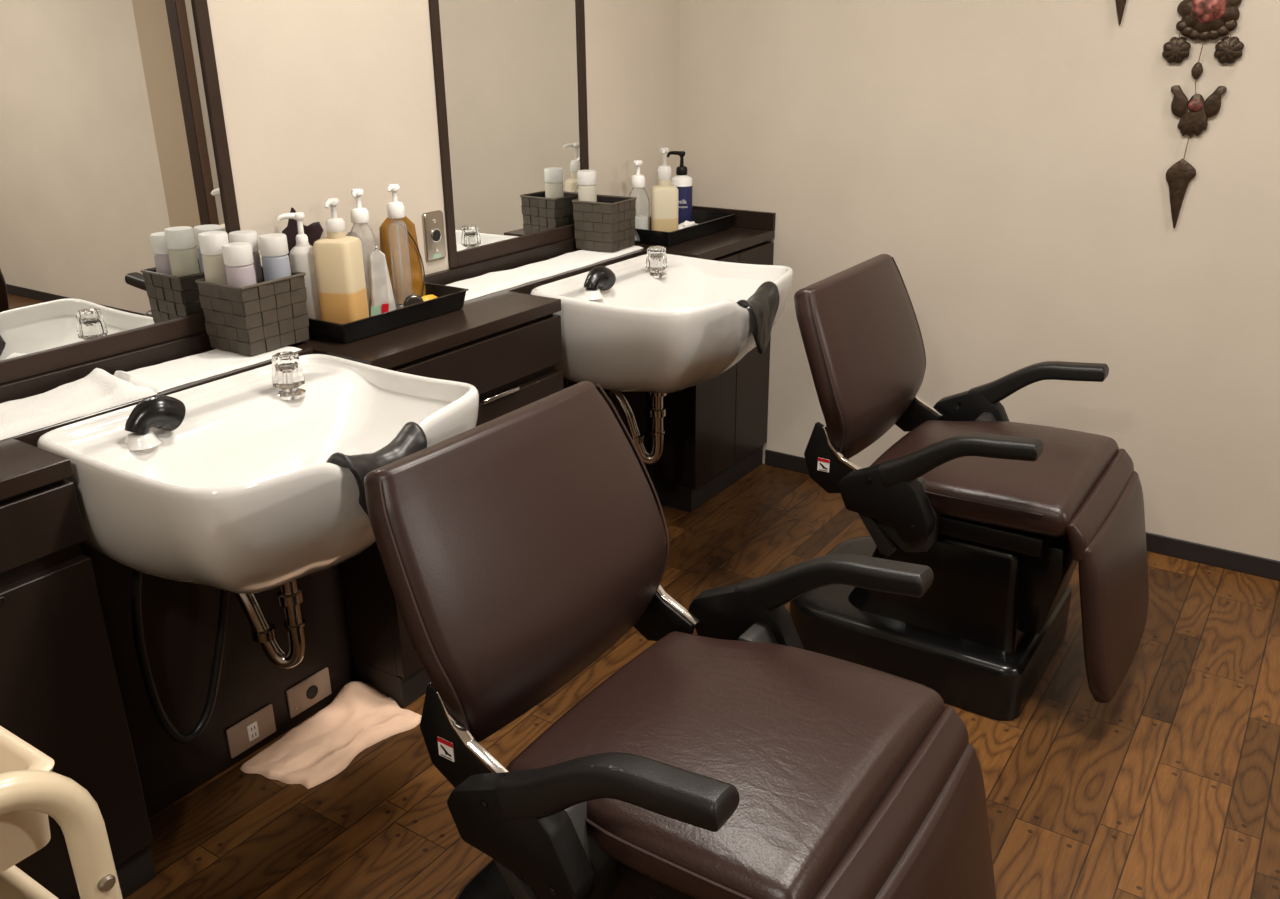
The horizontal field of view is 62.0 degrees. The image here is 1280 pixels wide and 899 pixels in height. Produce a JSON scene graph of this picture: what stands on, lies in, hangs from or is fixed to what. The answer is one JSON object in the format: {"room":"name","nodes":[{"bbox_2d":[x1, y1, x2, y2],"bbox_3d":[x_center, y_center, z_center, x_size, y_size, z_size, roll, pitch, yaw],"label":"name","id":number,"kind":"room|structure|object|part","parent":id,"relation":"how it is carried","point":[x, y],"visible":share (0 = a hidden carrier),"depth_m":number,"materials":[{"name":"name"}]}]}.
{"room":"salon","nodes":[
{"label":"salon","id":0,"kind":"room"},
{"bbox_2d":[207,0,679,278],"bbox_3d":[-1.180,-0.483,1.956,0.090,2.500,4.600,13,25,31],"label":"wall","id":1,"kind":"structure","parent":0,"point":[322,100],"depth_m":2.58,"materials":[{"name":"beige paint"}]},
{"bbox_2d":[0,0,240,383],"bbox_3d":[-1.064,-0.792,1.930,0.009,1.280,0.646,13,25,31],"label":"wall mirror","id":2,"kind":"object","parent":1,"relation":"attached to","point":[115,156],"visible":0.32,"depth_m":2.07,"materials":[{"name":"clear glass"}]},
{"bbox_2d":[0,206,775,402],"bbox_3d":[-0.602,-0.316,2.480,0.388,0.056,3.249,13,25,31],"label":"countertop","id":3,"kind":"structure","parent":1,"relation":"attached to","point":[181,347],"depth_m":2.27,"materials":[{"name":"laminate"}]},
{"bbox_2d":[422,210,445,261],"bbox_3d":[-0.546,-0.568,2.834,0.014,0.128,0.072,13,25,31],"label":"switch plate","id":4,"kind":"object","parent":1,"relation":"attached to","point":[432,222],"visible":1,"depth_m":2.83,"materials":[{"name":"silver metal"}]},
{"bbox_2d":[428,0,588,268],"bbox_3d":[-0.347,-1.189,2.925,0.009,1.280,0.646,13,25,31],"label":"wall mirror","id":5,"kind":"object","parent":1,"relation":"attached to","point":[510,75],"visible":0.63,"depth_m":3.00,"materials":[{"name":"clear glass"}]},
{"bbox_2d":[124,463,1279,898],"bbox_3d":[1.206,1.282,0.941,5.800,0.100,4.800,13,25,31],"label":"floor","id":6,"kind":"structure","parent":0,"point":[1168,787],"depth_m":2.30,"materials":[{"name":"brown wood"}]},
{"bbox_2d":[0,726,122,898],"bbox_3d":[-0.886,0.723,1.056,0.540,0.901,0.615,13,25,31],"label":"trolley","id":7,"kind":"object","parent":6,"relation":"on","point":[30,792],"visible":1,"depth_m":1.00,"materials":[{"name":"beige plastic"}]},
{"bbox_2d":[0,726,53,872],"bbox_3d":[-0.885,0.373,0.928,0.464,0.092,0.538,13,25,31],"label":"tray","id":8,"kind":"object","parent":7,"relation":"on","point":[23,833],"depth_m":1.00,"materials":[{"name":"beige plastic"}]},
{"bbox_2d":[0,865,58,898],"bbox_3d":[-0.885,0.547,1.003,0.399,0.110,0.506,13,25,31],"label":"tray","id":9,"kind":"object","parent":7,"relation":"on","point":[14,883],"depth_m":1.10,"materials":[{"name":"beige plastic"}]},
{"bbox_2d":[0,479,155,898],"bbox_3d":[-1.280,0.515,1.689,0.382,0.836,0.757,13,25,31],"label":"base cabinet","id":10,"kind":"object","parent":6,"relation":"on","point":[60,694],"visible":0.77,"depth_m":1.79,"materials":[{"name":"laminate"}]},
{"bbox_3d":[-1.041,0.258,1.614,0.007,0.010,0.150,13,25,31],"label":"handle","id":11,"kind":"part","parent":10,"relation":"part of","materials":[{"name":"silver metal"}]},
{"bbox_3d":[-1.143,0.217,1.470,0.024,0.105,0.756,13,25,31],"label":"drawer","id":12,"kind":"part","parent":10,"relation":"part of","materials":[{"name":"laminate"}]},
{"bbox_2d":[0,226,774,500],"bbox_3d":[-0.602,-0.275,2.496,0.388,0.030,3.248,13,25,31],"label":"countertop","id":13,"kind":"structure","parent":10,"relation":"on","point":[24,466],"depth_m":2.41,"materials":[{"name":"laminate"}]},
{"bbox_2d":[0,368,156,439],"bbox_3d":[-1.124,-0.065,1.879,0.171,0.038,0.492,13,25,31],"label":"hand towel","id":14,"kind":"object","parent":13,"relation":"on","point":[100,390],"visible":1,"depth_m":1.95,"materials":[{"name":"white fabric"}]},
{"bbox_2d":[114,346,301,392],"bbox_3d":[-0.896,-0.187,2.211,0.167,0.018,0.355,13,25,31],"label":"hand towel","id":15,"kind":"object","parent":13,"relation":"on","point":[161,377],"visible":0.77,"depth_m":2.16,"materials":[{"name":"white fabric"}]},
{"bbox_2d":[195,266,308,355],"bbox_3d":[-0.830,-0.302,2.301,0.149,0.148,0.174,13,25,31],"label":"woven basket","id":16,"kind":"object","parent":15,"relation":"on","point":[250,320],"visible":0.95,"depth_m":2.25,"materials":[{"name":"black plastic"}]},
{"bbox_2d":[198,231,228,284],"bbox_3d":[-0.891,-0.342,2.266,0.058,0.236,0.058,13,25,31],"label":"bottle","id":17,"kind":"object","parent":16,"relation":"in","point":[211,242],"visible":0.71,"depth_m":2.22,"materials":[{"name":"white plastic"}]},
{"bbox_2d":[222,242,256,286],"bbox_3d":[-0.833,-0.322,2.239,0.058,0.218,0.058,13,25,31],"label":"bottle","id":18,"kind":"object","parent":16,"relation":"in","point":[237,256],"visible":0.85,"depth_m":2.19,"materials":[{"name":"white plastic"}]},
{"bbox_2d":[228,230,262,282],"bbox_3d":[-0.853,-0.361,2.329,0.058,0.226,0.058,13,25,31],"label":"bottle","id":19,"kind":"object","parent":16,"relation":"in","point":[250,236],"visible":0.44,"depth_m":2.29,"materials":[{"name":"white plastic"}]},
{"bbox_2d":[252,251,262,282],"bbox_3d":[-0.853,-0.343,2.336,0.057,0.186,0.057,13,25,31],"label":"bottle","id":20,"kind":"object","parent":19,"relation":"attached to","point":[256,257],"depth_m":2.31,"materials":[{"name":"plastic"}]},
{"bbox_2d":[258,233,290,281],"bbox_3d":[-0.787,-0.356,2.322,0.058,0.220,0.058,13,25,31],"label":"bottle","id":21,"kind":"object","parent":16,"relation":"in","point":[274,251],"visible":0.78,"depth_m":2.28,"materials":[{"name":"white plastic"}]},
{"bbox_2d":[37,351,478,743],"bbox_3d":[-0.659,0.239,2.049,0.537,0.764,0.633,13,25,31],"label":"sink","id":22,"kind":"object","parent":13,"relation":"in","point":[243,498],"visible":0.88,"depth_m":1.90,"materials":[{"name":"white ceramic"}]},
{"bbox_2d":[125,430,161,450],"bbox_3d":[-0.874,-0.020,1.863,0.064,0.021,0.064,13,25,31],"label":"socket","id":23,"kind":"object","parent":22,"relation":"attached to","point":[152,441],"depth_m":1.85,"materials":[{"name":"white ceramic"}]},
{"bbox_2d":[124,395,185,433],"bbox_3d":[-0.857,-0.059,1.876,0.060,0.069,0.110,13,25,31],"label":"shower head","id":24,"kind":"object","parent":22,"relation":"on","point":[167,413],"visible":1,"depth_m":1.86},
{"bbox_2d":[37,354,478,593],"bbox_3d":[-0.660,0.072,1.983,0.536,0.315,0.633,13,25,31],"label":"basin","id":25,"kind":"object","parent":22,"relation":"attached to","point":[244,496],"depth_m":1.85,"materials":[{"name":"white ceramic"}]},
{"bbox_2d":[271,351,305,399],"bbox_3d":[-0.696,-0.147,2.103,0.064,0.084,0.061,13,25,31],"label":"tap","id":26,"kind":"object","parent":25,"relation":"on","point":[288,380],"depth_m":2.08,"materials":[{"name":"clear glass"}]},
{"bbox_2d":[326,422,426,516],"bbox_3d":[-0.464,0.055,1.847,0.120,0.177,0.174,13,25,31],"label":"neck rest","id":27,"kind":"object","parent":22,"relation":"attached to","point":[411,439],"visible":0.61,"depth_m":1.80,"materials":[{"name":"black rubber"}]},
{"bbox_2d":[308,282,468,342],"bbox_3d":[-0.625,-0.332,2.534,0.224,0.047,0.407,13,25,31],"label":"serving tray","id":28,"kind":"object","parent":13,"relation":"on","point":[450,298],"visible":0.55,"depth_m":2.45,"materials":[{"name":"black plastic"}]},
{"bbox_2d":[277,212,321,319],"bbox_3d":[-0.750,-0.394,2.381,0.062,0.268,0.071,13,25,31],"label":"pump bottle","id":29,"kind":"object","parent":28,"relation":"in","point":[302,259],"visible":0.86,"depth_m":2.35,"materials":[{"name":"white plastic"}]},
{"bbox_3d":[-0.749,-0.493,2.346,0.013,0.040,0.013,13,25,31],"label":"pump stem","id":30,"kind":"part","parent":29,"relation":"part of","materials":[{"name":"white plastic"}]},
{"bbox_2d":[282,207,322,267],"bbox_3d":[-0.764,-0.416,2.431,0.115,0.271,0.039,-9,23,-19],"label":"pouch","id":31,"kind":"object","parent":28,"relation":"in","point":[314,231],"visible":0.2,"depth_m":2.40,"materials":[{"name":"black"}]},
{"bbox_2d":[313,198,368,323],"bbox_3d":[-0.669,-0.407,2.369,0.088,0.299,0.085,4,22,11],"label":"pump bottle","id":32,"kind":"object","parent":28,"relation":"in","point":[339,264],"visible":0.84,"depth_m":2.35,"materials":[{"name":"white plastic"}]},
{"bbox_3d":[-0.670,-0.522,2.327,0.013,0.036,0.013,4,22,11],"label":"pump stem","id":33,"kind":"part","parent":32,"relation":"part of","materials":[{"name":"white plastic"}]},
{"bbox_2d":[346,231,368,309],"bbox_3d":[-0.681,-0.423,2.550,0.060,0.196,0.033,-13,25,-29],"label":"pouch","id":34,"kind":"object","parent":28,"relation":"in","point":[353,233],"visible":0.2,"depth_m":2.55,"materials":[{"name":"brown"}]},
{"bbox_2d":[349,189,375,289],"bbox_3d":[-0.641,-0.450,2.472,0.060,0.304,0.060,13,25,31],"label":"pump bottle","id":35,"kind":"object","parent":28,"relation":"in","point":[359,215],"visible":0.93,"depth_m":2.42,"materials":[{"name":"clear plastic"}]},
{"bbox_3d":[-0.642,-0.567,2.427,0.013,0.036,0.013,13,25,31],"label":"pump stem","id":36,"kind":"part","parent":35,"relation":"part of","materials":[{"name":"white plastic"}]},
{"bbox_2d":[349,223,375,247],"bbox_3d":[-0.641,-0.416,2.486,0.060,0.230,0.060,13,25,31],"label":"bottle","id":37,"kind":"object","parent":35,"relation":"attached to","point":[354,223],"depth_m":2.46,"materials":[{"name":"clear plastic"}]},
{"bbox_2d":[369,246,395,316],"bbox_3d":[-0.599,-0.379,2.457,0.066,0.180,0.042,-7,22,-17],"label":"tube","id":38,"kind":"object","parent":28,"relation":"in","point":[381,297],"visible":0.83,"depth_m":2.45,"materials":[{"name":"white plastic"}]},
{"bbox_2d":[371,305,379,315],"bbox_3d":[-0.610,-0.320,2.455,0.024,0.024,0.001,-7,22,-17],"label":"print","id":39,"kind":"object","parent":38,"relation":"attached to","point":[375,310],"depth_m":2.45},
{"bbox_2d":[387,184,412,308],"bbox_3d":[-0.582,-0.487,2.569,0.045,0.300,0.047,13,25,31],"label":"pump bottle","id":40,"kind":"object","parent":28,"relation":"in","point":[395,209],"visible":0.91,"depth_m":2.52,"materials":[{"name":"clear plastic"}]},
{"bbox_3d":[-0.582,-0.602,2.525,0.013,0.034,0.013,13,25,31],"label":"pump stem","id":41,"kind":"part","parent":40,"relation":"part of","materials":[{"name":"white plastic"}]},
{"bbox_2d":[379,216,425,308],"bbox_3d":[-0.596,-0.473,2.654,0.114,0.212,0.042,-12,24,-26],"label":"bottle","id":42,"kind":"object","parent":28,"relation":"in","point":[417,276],"visible":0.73,"depth_m":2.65,"materials":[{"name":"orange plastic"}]},
{"bbox_2d":[396,221,424,296],"bbox_3d":[-0.565,-0.466,2.646,0.059,0.202,0.028,-11,24,-25],"label":"wire loop","id":43,"kind":"object","parent":28,"relation":"in","point":[396,221],"visible":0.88,"depth_m":2.66,"materials":[{"name":"black"}]},
{"bbox_2d":[404,294,423,306],"bbox_3d":[-0.540,-0.346,2.544,0.049,0.049,0.009,-9,23,-19],"label":"lid","id":44,"kind":"object","parent":28,"relation":"in","point":[412,299],"visible":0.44,"depth_m":2.54,"materials":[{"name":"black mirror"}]},
{"bbox_3d":[-0.539,-0.345,2.541,0.042,0.042,0.001,-9,23,-19],"label":"compact glass","id":45,"kind":"part","parent":44,"relation":"part of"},
{"bbox_2d":[421,294,437,300],"bbox_3d":[-0.520,-0.362,2.602,0.030,0.031,0.073,19,29,41],"label":"wrapper","id":46,"kind":"object","parent":28,"relation":"in","point":[427,297],"visible":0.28,"depth_m":2.59,"materials":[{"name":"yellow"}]},
{"bbox_2d":[446,246,642,300],"bbox_3d":[-0.288,-0.522,3.057,0.162,0.013,0.864,13,25,31],"label":"hand towel","id":47,"kind":"object","parent":13,"relation":"on","point":[491,282],"visible":0.84,"depth_m":2.99,"materials":[{"name":"white fabric"}]},
{"bbox_2d":[572,194,636,251],"bbox_3d":[-0.108,-0.702,3.297,0.151,0.148,0.145,12,25,29],"label":"woven basket","id":48,"kind":"object","parent":47,"relation":"on","point":[607,224],"visible":0.95,"depth_m":3.25,"materials":[{"name":"black plastic"}]},
{"bbox_2d":[577,170,596,230],"bbox_3d":[-0.161,-0.741,3.272,0.058,0.226,0.058,13,25,31],"label":"bottle","id":49,"kind":"object","parent":48,"relation":"in","point":[586,179],"visible":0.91,"depth_m":3.23,"materials":[{"name":"white plastic"}]},
{"bbox_2d":[530,246,792,463],"bbox_3d":[0.079,-0.177,3.050,0.552,0.736,0.634,13,25,31],"label":"sink","id":50,"kind":"object","parent":13,"relation":"in","point":[667,323],"visible":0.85,"depth_m":2.82,"materials":[{"name":"white ceramic"}]},
{"bbox_2d":[582,289,603,299],"bbox_3d":[-0.129,-0.420,2.866,0.064,0.021,0.064,13,25,31],"label":"socket","id":51,"kind":"object","parent":50,"relation":"attached to","point":[587,294],"depth_m":2.85,"materials":[{"name":"white plastic"}]},
{"bbox_2d":[584,266,615,290],"bbox_3d":[-0.112,-0.460,2.878,0.060,0.069,0.110,13,25,31],"label":"shower head","id":52,"kind":"object","parent":50,"relation":"on","point":[603,278],"visible":1,"depth_m":2.85},
{"bbox_2d":[646,246,666,277],"bbox_3d":[0.048,-0.548,3.105,0.064,0.084,0.061,13,25,31],"label":"tap","id":53,"kind":"object","parent":50,"relation":"on","point":[656,259],"depth_m":3.09,"materials":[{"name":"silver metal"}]},
{"bbox_2d":[530,254,792,393],"bbox_3d":[0.084,-0.329,2.986,0.536,0.315,0.633,13,25,31],"label":"basin","id":54,"kind":"object","parent":50,"relation":"in","point":[671,323],"depth_m":2.80,"materials":[{"name":"white ceramic"}]},
{"bbox_2d":[736,281,779,353],"bbox_3d":[0.291,-0.353,2.865,0.122,0.181,0.148,13,25,31],"label":"neck rest","id":55,"kind":"object","parent":50,"relation":"attached to","point":[763,304],"visible":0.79,"depth_m":2.83,"materials":[{"name":"black rubber"}]},
{"bbox_2d":[635,210,735,245],"bbox_3d":[0.123,-0.747,3.573,0.226,0.047,0.432,13,25,31],"label":"serving tray","id":56,"kind":"object","parent":13,"relation":"on","point":[708,222],"visible":0.57,"depth_m":3.48,"materials":[{"name":"black plastic"}]},
{"bbox_2d":[629,160,649,241],"bbox_3d":[-0.005,-0.798,3.414,0.072,0.252,0.072,13,25,31],"label":"pump bottle","id":57,"kind":"object","parent":56,"relation":"in","point":[638,180],"visible":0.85,"depth_m":3.39,"materials":[{"name":"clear plastic"}]},
{"bbox_3d":[-0.006,-0.889,3.378,0.013,0.038,0.013,13,25,31],"label":"pump stem","id":58,"kind":"part","parent":57,"relation":"part of","materials":[{"name":"white plastic"}]},
{"bbox_2d":[651,147,677,231],"bbox_3d":[0.079,-0.817,3.408,0.084,0.289,0.084,-3,21,-6],"label":"pump bottle","id":59,"kind":"object","parent":56,"relation":"in","point":[664,195],"visible":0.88,"depth_m":3.39,"materials":[{"name":"white plastic"}]},
{"bbox_3d":[0.077,-0.922,3.373,0.013,0.048,0.013,-3,21,-6],"label":"pump stem","id":60,"kind":"part","parent":59,"relation":"part of","materials":[{"name":"white plastic"}]},
{"bbox_2d":[667,151,692,224],"bbox_3d":[0.142,-0.881,3.617,0.073,0.256,0.084,-12,24,-28],"label":"pump bottle","id":61,"kind":"object","parent":56,"relation":"in","point":[683,182],"visible":0.84,"depth_m":3.59,"materials":[{"name":"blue plastic"}]},
{"bbox_2d":[671,175,691,186],"bbox_3d":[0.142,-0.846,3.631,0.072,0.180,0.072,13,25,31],"label":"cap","id":62,"kind":"object","parent":61,"relation":"on","point":[679,180],"depth_m":3.58,"materials":[{"name":"white plastic"}]},
{"bbox_3d":[0.141,-0.973,3.582,0.013,0.042,0.013,13,25,31],"label":"pump stem","id":63,"kind":"part","parent":61,"relation":"part of","materials":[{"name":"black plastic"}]},
{"bbox_2d":[678,221,696,229],"bbox_3d":[0.158,-0.735,3.523,0.060,0.049,0.111,13,25,31],"label":"paper packet","id":64,"kind":"object","parent":56,"relation":"in","point":[685,224],"visible":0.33,"depth_m":3.49,"materials":[{"name":"white paper"}]},
{"bbox_2d":[79,542,353,817],"bbox_3d":[-0.892,0.298,2.232,0.015,0.836,0.641,13,25,31],"label":"panel","id":65,"kind":"object","parent":6,"relation":"on","point":[180,619],"visible":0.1,"depth_m":2.23,"materials":[{"name":"laminate"}]},
{"bbox_2d":[226,704,275,757],"bbox_3d":[-0.864,0.627,2.373,0.010,0.074,0.120,13,25,31],"label":"wall outlet","id":66,"kind":"object","parent":65,"relation":"attached to","point":[258,726],"visible":1,"depth_m":2.37,"materials":[{"name":"silver plastic"}]},
{"bbox_2d":[247,721,258,741],"bbox_3d":[-0.862,0.628,2.372,0.004,0.040,0.026,13,25,31],"label":"socket","id":67,"kind":"object","parent":66,"relation":"attached to","point":[252,726],"depth_m":2.37,"materials":[{"name":"white plastic"}]},
{"bbox_2d":[286,667,331,717],"bbox_3d":[-0.773,0.570,2.496,0.012,0.074,0.120,13,25,31],"label":"wall outlet","id":68,"kind":"object","parent":65,"relation":"attached to","point":[315,688],"visible":1,"depth_m":2.49,"materials":[{"name":"silver plastic"}]},
{"bbox_2d":[240,681,420,788],"bbox_3d":[-0.693,0.641,2.423,0.226,0.053,0.375,13,25,31],"label":"towel","id":69,"kind":"object","parent":6,"relation":"on","point":[360,716],"visible":1,"depth_m":2.42,"materials":[{"name":"beige fabric"}]},
{"bbox_2d":[339,314,563,707],"bbox_3d":[-0.529,0.099,2.730,0.382,0.836,0.647,13,25,31],"label":"base cabinet","id":70,"kind":"object","parent":6,"relation":"on","point":[511,369],"visible":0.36,"depth_m":2.54,"materials":[{"name":"laminate"}]},
{"bbox_3d":[-0.484,0.218,2.522,0.024,0.586,0.302,13,25,31],"label":"door","id":71,"kind":"part","parent":70,"relation":"part of","materials":[{"name":"laminate"}]},
{"bbox_3d":[-0.392,-0.190,2.516,0.024,0.125,0.646,13,25,31],"label":"drawer","id":72,"kind":"part","parent":70,"relation":"part of","materials":[{"name":"laminate"}]},
{"bbox_3d":[-0.338,-0.133,2.590,0.007,0.010,0.130,13,25,31],"label":"handle","id":73,"kind":"part","parent":70,"relation":"part of","materials":[{"name":"silver metal"}]},
{"bbox_3d":[-0.303,0.118,2.772,0.024,0.586,0.342,13,25,31],"label":"door","id":74,"kind":"part","parent":70,"relation":"part of","materials":[{"name":"laminate"}]},
{"bbox_2d":[563,377,649,486],"bbox_3d":[-0.163,-0.106,3.243,0.015,0.836,0.671,13,25,31],"label":"panel","id":75,"kind":"object","parent":6,"relation":"on","point":[638,402],"visible":0.02,"depth_m":3.48,"materials":[{"name":"laminate"}]},
{"bbox_2d":[364,381,995,898],"bbox_3d":[0.099,0.468,1.612,0.842,0.949,0.678,13,25,32],"label":"chair","id":76,"kind":"object","parent":6,"relation":"on","point":[731,759],"visible":1,"depth_m":1.52,"materials":[{"name":"brown leather"}]},
{"bbox_3d":[-0.233,0.402,1.500,0.122,0.106,0.016,13,25,32],"label":"chrome trim","id":77,"kind":"part","parent":76,"relation":"part of","materials":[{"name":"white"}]},
{"bbox_3d":[-0.162,0.166,1.682,0.189,0.438,0.566,9,23,33],"label":"backrest","id":78,"kind":"part","parent":76,"relation":"part of","materials":[{"name":"brown leather"}]},
{"bbox_3d":[-0.106,0.542,1.450,0.140,0.164,0.075,13,25,32],"label":"mount plate","id":79,"kind":"part","parent":76,"relation":"part of","materials":[{"name":"grey metal"}]},
{"bbox_3d":[-0.040,0.427,1.291,0.336,0.171,0.054,13,25,32],"label":"armrest","id":80,"kind":"part","parent":76,"relation":"part of","materials":[{"name":"black plastic"}]},
{"bbox_3d":[0.122,0.522,1.616,0.400,0.077,0.450,13,25,32],"label":"seat frame","id":81,"kind":"part","parent":76,"relation":"part of","materials":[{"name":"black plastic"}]},
{"bbox_3d":[0.051,0.247,1.888,0.122,0.106,0.016,13,25,32],"label":"chrome trim","id":82,"kind":"part","parent":76,"relation":"part of","materials":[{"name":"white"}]},
{"bbox_3d":[0.127,0.431,1.576,0.488,0.115,0.533,13,25,32],"label":"seat","id":83,"kind":"part","parent":76,"relation":"part of","materials":[{"name":"leather"}]},
{"bbox_3d":[0.189,0.381,1.853,0.140,0.164,0.075,13,25,32],"label":"mount plate","id":84,"kind":"part","parent":76,"relation":"part of","materials":[{"name":"grey metal"}]},
{"bbox_3d":[0.311,0.235,1.770,0.336,0.171,0.054,13,25,32],"label":"armrest","id":85,"kind":"part","parent":76,"relation":"part of","materials":[{"name":"black plastic"}]},
{"bbox_2d":[813,706,968,898],"bbox_3d":[0.345,0.514,1.450,0.057,0.084,0.526,13,25,32],"label":"cushion","id":86,"kind":"object","parent":76,"relation":"on","point":[875,856],"depth_m":1.44,"materials":[{"name":"brown leather"}]},
{"bbox_2d":[649,241,773,511],"bbox_3d":[0.167,-0.290,3.704,0.373,0.836,0.514,13,25,31],"label":"base cabinet","id":87,"kind":"object","parent":6,"relation":"on","point":[715,435],"visible":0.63,"depth_m":3.59,"materials":[{"name":"laminate"}]},
{"bbox_3d":[0.243,-0.255,3.503,0.024,0.737,0.267,13,25,31],"label":"door","id":88,"kind":"part","parent":87,"relation":"part of","materials":[{"name":"laminate"}]},
{"bbox_3d":[0.387,-0.335,3.703,0.024,0.737,0.244,13,25,31],"label":"door","id":89,"kind":"part","parent":87,"relation":"part of","materials":[{"name":"laminate"}]},
{"bbox_2d":[789,254,1148,720],"bbox_3d":[0.821,0.070,2.601,0.828,0.955,0.678,13,25,31],"label":"chair","id":90,"kind":"object","parent":6,"relation":"on","point":[1002,513],"visible":1,"depth_m":2.48,"materials":[{"name":"brown leather"}]},
{"bbox_3d":[0.484,0.006,2.491,0.122,0.106,0.016,13,25,31],"label":"chrome trim","id":91,"kind":"part","parent":90,"relation":"part of","materials":[{"name":"white metal"}]},
{"bbox_3d":[0.564,-0.230,2.666,0.189,0.438,0.566,13,25,31],"label":"backrest","id":92,"kind":"part","parent":90,"relation":"part of","materials":[{"name":"brown leather"}]},
{"bbox_3d":[0.611,0.145,2.442,0.140,0.164,0.075,13,25,31],"label":"mount plate","id":93,"kind":"part","parent":90,"relation":"part of","materials":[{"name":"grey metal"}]},
{"bbox_3d":[0.764,-0.149,2.881,0.122,0.106,0.016,13,25,31],"label":"chrome trim","id":94,"kind":"part","parent":90,"relation":"part of","materials":[{"name":"white metal"}]},
{"bbox_3d":[0.678,0.030,2.284,0.336,0.171,0.054,13,25,31],"label":"armrest","id":95,"kind":"part","parent":90,"relation":"part of","materials":[{"name":"black plastic"}]},
{"bbox_3d":[0.903,-0.016,2.847,0.140,0.164,0.075,13,25,31],"label":"mount plate","id":96,"kind":"part","parent":90,"relation":"part of","materials":[{"name":"grey metal"}]},
{"bbox_3d":[0.844,0.034,2.570,0.488,0.115,0.533,13,25,31],"label":"seat","id":97,"kind":"part","parent":90,"relation":"part of","materials":[{"name":"leather"}]},
{"bbox_3d":[0.839,0.125,2.610,0.400,0.077,0.450,13,25,31],"label":"seat frame","id":98,"kind":"part","parent":90,"relation":"part of","materials":[{"name":"black plastic"}]},
{"bbox_3d":[1.025,-0.162,2.765,0.336,0.171,0.054,13,25,31],"label":"armrest","id":99,"kind":"part","parent":90,"relation":"part of","materials":[{"name":"black plastic"}]},
{"bbox_2d":[1066,449,1133,560],"bbox_3d":[1.062,0.117,2.446,0.057,0.084,0.526,13,25,31],"label":"cushion","id":100,"kind":"object","parent":90,"relation":"on","point":[1092,518],"depth_m":2.36,"materials":[{"name":"brown leather"}]},
{"bbox_2d":[679,0,1279,560],"bbox_3d":[2.489,-0.647,2.267,5.800,2.500,0.137,13,25,31],"label":"wall","id":101,"kind":"structure","parent":0,"point":[1011,159],"depth_m":3.15,"materials":[{"name":"beige paint"}]},
{"bbox_2d":[765,449,1279,580],"bbox_3d":[2.637,0.536,2.587,5.228,0.060,0.008,13,25,31],"label":"baseboard","id":102,"kind":"structure","parent":101,"relation":"attached to","point":[1164,545],"depth_m":3.19,"materials":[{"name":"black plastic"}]},
{"bbox_2d":[1166,158,1195,228],"bbox_3d":[1.474,-0.701,2.920,0.074,0.189,0.009,13,25,31],"label":"pendant","id":103,"kind":"object","parent":101,"relation":"attached to","point":[1179,175],"depth_m":2.91,"materials":[{"name":"brown wood"}]},
{"bbox_3d":[1.472,-1.066,2.779,0.124,0.602,0.005,13,25,31],"label":"cord","id":104,"kind":"part","parent":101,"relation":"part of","materials":[{"name":"brown wicker"}]}
]}

